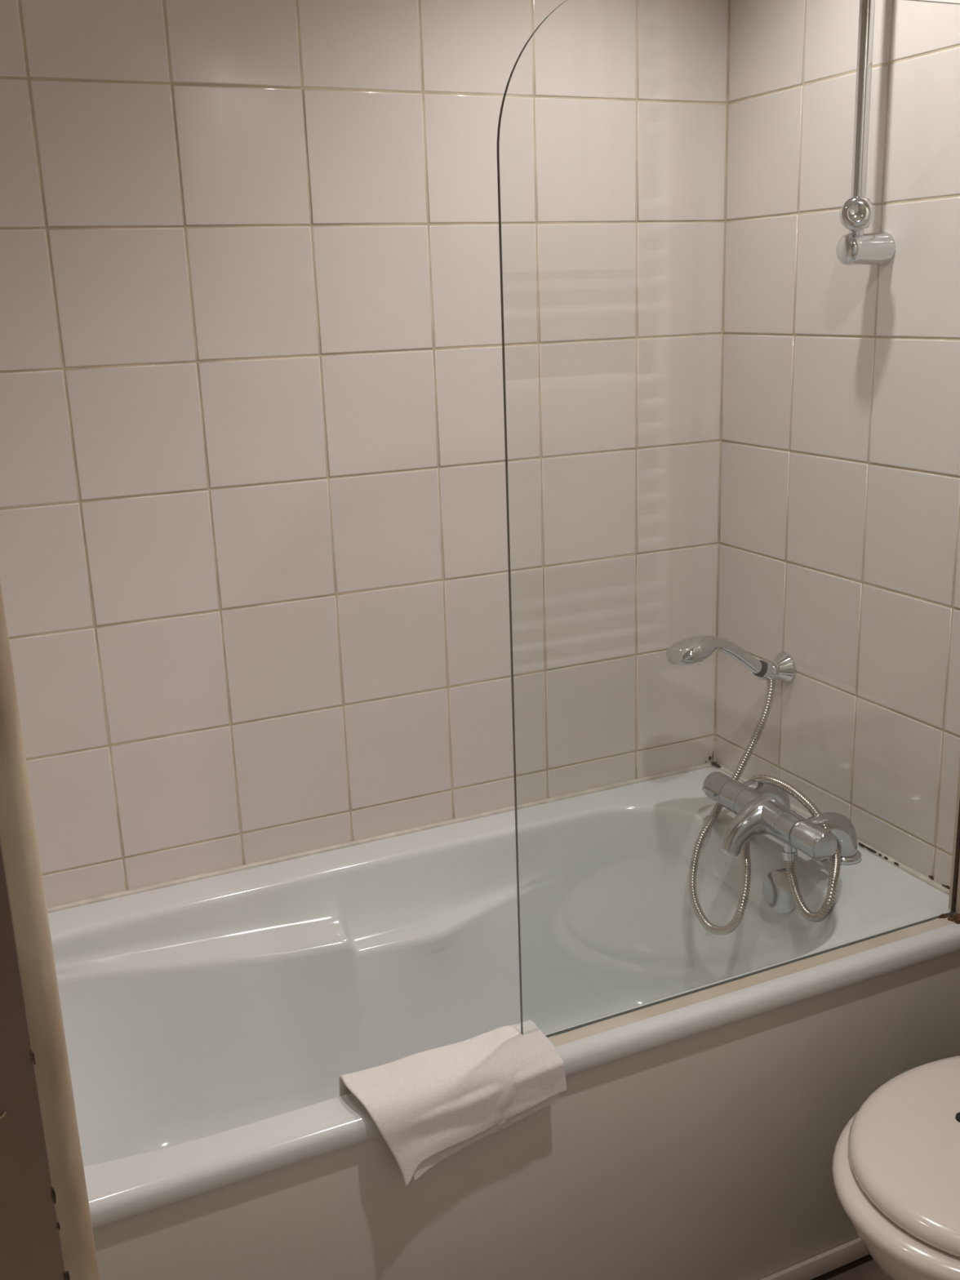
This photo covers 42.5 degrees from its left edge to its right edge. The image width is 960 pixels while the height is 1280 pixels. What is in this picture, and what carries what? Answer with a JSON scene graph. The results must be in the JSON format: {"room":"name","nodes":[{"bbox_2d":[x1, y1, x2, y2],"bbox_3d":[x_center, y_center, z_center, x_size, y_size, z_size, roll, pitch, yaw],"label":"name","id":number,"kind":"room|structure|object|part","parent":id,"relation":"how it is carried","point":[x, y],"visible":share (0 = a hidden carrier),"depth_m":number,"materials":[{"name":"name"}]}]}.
{"room":"bathroom","nodes":[
{"label":"bathroom","id":0,"kind":"room"},
{"bbox_2d":[0,0,729,907],"bbox_3d":[-0.336,-0.214,2.088,1.920,2.318,0.101,-9,17,-23],"label":"wall","id":1,"kind":"structure","parent":0,"point":[254,568],"depth_m":2.05,"materials":[{"name":"tile"}]},
{"bbox_2d":[715,0,959,887],"bbox_3d":[0.845,-0.147,1.705,0.101,2.318,1.601,-9,17,-23],"label":"wall","id":2,"kind":"structure","parent":0,"point":[839,516],"depth_m":2.05,"materials":[{"name":"tile"}]},
{"bbox_2d":[497,0,959,1047],"bbox_3d":[0.399,-0.145,1.596,0.797,1.299,0.041,-9,17,-23],"label":"screen","id":3,"kind":"object","parent":2,"relation":"attached to","point":[646,1011],"visible":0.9,"depth_m":1.72,"materials":[{"name":"clear glass"}]},
{"bbox_2d":[754,652,795,683],"bbox_3d":[0.537,0.056,2.275,0.066,0.058,0.058,-9,17,-23],"label":"holder","id":4,"kind":"object","parent":2,"relation":"attached to","point":[782,668],"visible":0.91,"depth_m":2.26,"materials":[{"name":"silver metal"}]},
{"bbox_2d":[666,635,766,676],"bbox_3d":[0.441,0.036,2.222,0.228,0.103,0.067,-9,17,-23],"label":"shower","id":5,"kind":"object","parent":4,"relation":"in","point":[691,650],"visible":0.98,"depth_m":2.18,"materials":[{"name":"silver metal"}]},
{"bbox_2d":[835,0,895,266],"bbox_3d":[0.577,-0.885,1.807,0.098,0.647,0.067,-9,17,-23],"label":"shower rail","id":6,"kind":"object","parent":2,"relation":"attached to","point":[856,247],"visible":1,"depth_m":1.85,"materials":[{"name":"silver metal"}]},
{"bbox_3d":[0.568,-0.642,1.860,0.050,0.050,0.039,3,17,18],"label":"slider knob","id":7,"kind":"part","parent":6,"relation":"part of","materials":[{"name":"silver metal"}]},
{"bbox_3d":[0.565,-0.896,1.805,0.022,0.620,0.022,-9,17,-23],"label":"rod","id":8,"kind":"part","parent":6,"relation":"part of","materials":[{"name":"silver metal"}]},
{"bbox_2d":[810,1253,889,1279],"bbox_3d":[0.249,1.227,1.269,1.920,0.050,2.700,-9,17,-23],"label":"floor","id":9,"kind":"structure","parent":0,"point":[865,1268],"depth_m":1.95,"materials":[{"name":"plastic"}]},
{"bbox_2d":[48,766,959,1279],"bbox_3d":[-0.128,0.732,1.958,1.714,0.553,0.744,-9,17,-23],"label":"bathtub","id":10,"kind":"object","parent":9,"relation":"on","point":[212,1025],"visible":0.76,"depth_m":1.94,"materials":[{"name":"ceramic"}]},
{"bbox_2d":[338,1020,566,1186],"bbox_3d":[-0.031,0.583,1.570,0.274,0.112,0.116,-9,17,-23],"label":"hand towel","id":11,"kind":"object","parent":10,"relation":"on","point":[427,1106],"visible":0.99,"depth_m":1.54,"materials":[{"name":"white fabric"}]},
{"bbox_2d":[47,741,950,913],"bbox_3d":[-0.143,0.437,1.907,1.710,0.056,0.695,-9,17,-23],"label":"sealant","id":12,"kind":"structure","parent":10,"relation":"on","point":[943,888],"depth_m":2.21,"materials":[{"name":"white plastic"}]},
{"bbox_2d":[865,845,876,853],"bbox_3d":[0.676,0.363,2.135,0.004,0.003,0.030,-9,17,-23],"label":"mold","id":13,"kind":"object","parent":12,"relation":"on","point":[868,848],"depth_m":2.14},
{"bbox_3d":[0.020,0.816,1.650,1.714,0.490,0.018,-9,17,-23],"label":"panel","id":14,"kind":"part","parent":10,"relation":"part of","materials":[{"name":"white plastic"}]},
{"bbox_3d":[0.527,0.431,2.128,0.053,0.074,0.074,-9,17,-23],"label":"waste knob","id":15,"kind":"part","parent":10,"relation":"part of","materials":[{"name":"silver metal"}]},
{"bbox_2d":[702,771,861,864],"bbox_3d":[0.513,0.315,2.151,0.219,0.102,0.312,-9,17,-23],"label":"mixer","id":16,"kind":"object","parent":10,"relation":"on","point":[759,808],"visible":0.94,"depth_m":2.10,"materials":[{"name":"silver metal"}]},
{"bbox_3d":[0.439,0.272,2.250,0.057,0.052,0.055,-9,17,-23],"label":"control knob","id":17,"kind":"part","parent":16,"relation":"part of","materials":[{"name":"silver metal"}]},
{"bbox_3d":[0.461,0.318,2.128,0.104,0.093,0.072,-9,17,-23],"label":"spout","id":18,"kind":"part","parent":16,"relation":"part of","materials":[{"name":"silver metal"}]},
{"bbox_2d":[688,678,840,934],"bbox_3d":[0.483,0.324,2.128,0.188,0.416,0.394,-4,16,-8],"label":"shower hose","id":19,"kind":"object","parent":16,"relation":"attached to","point":[826,908],"visible":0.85,"depth_m":2.16,"materials":[{"name":"silver metal"}]},
{"bbox_3d":[0.518,0.292,2.251,0.108,0.088,0.047,-9,17,-23],"label":"elbow leg","id":20,"kind":"part","parent":16,"relation":"part of","materials":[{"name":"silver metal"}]},
{"bbox_2d":[782,842,797,862],"bbox_3d":[0.523,0.353,2.082,0.026,0.037,0.026,-9,17,-23],"label":"outlet","id":21,"kind":"object","parent":16,"relation":"attached to","point":[789,854],"depth_m":2.07,"materials":[{"name":"silver metal"}]},
{"bbox_3d":[0.548,0.331,2.027,0.054,0.054,0.059,-9,17,-23],"label":"control knob","id":22,"kind":"part","parent":16,"relation":"part of","materials":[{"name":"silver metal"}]},
{"bbox_3d":[0.593,0.333,2.094,0.108,0.088,0.047,-9,17,-23],"label":"elbow leg","id":23,"kind":"part","parent":16,"relation":"part of","materials":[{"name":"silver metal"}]},
{"bbox_2d":[831,1055,959,1279],"bbox_3d":[0.691,0.669,1.543,0.535,0.844,0.388,-9,17,-23],"label":"toilet","id":24,"kind":"object","parent":9,"relation":"on","point":[895,1168],"visible":1,"depth_m":1.48,"materials":[{"name":"white ceramic"}]},
{"bbox_3d":[0.702,0.868,1.601,0.510,0.432,0.366,-9,17,-23],"label":"bowl","id":25,"kind":"part","parent":24,"relation":"part of","materials":[{"name":"beige ceramic"}]},
{"bbox_3d":[0.337,0.157,0.686,1.721,2.318,0.100,-9,17,-23],"label":"wall","id":26,"kind":"structure","parent":0,"visible":0},
{"bbox_2d":[0,579,99,1279],"bbox_3d":[-0.252,0.318,0.591,0.134,2.098,0.196,-9,17,-23],"label":"door frame","id":27,"kind":"structure","parent":26,"relation":"attached to","point":[46,1232],"depth_m":0.55,"materials":[{"name":"beige wood"}]},
{"bbox_3d":[-0.240,0.330,0.547,0.116,2.098,0.102,-9,17,-23],"label":"casing","id":28,"kind":"part","parent":27,"relation":"part of","materials":[{"name":"beige wood"}]}
]}

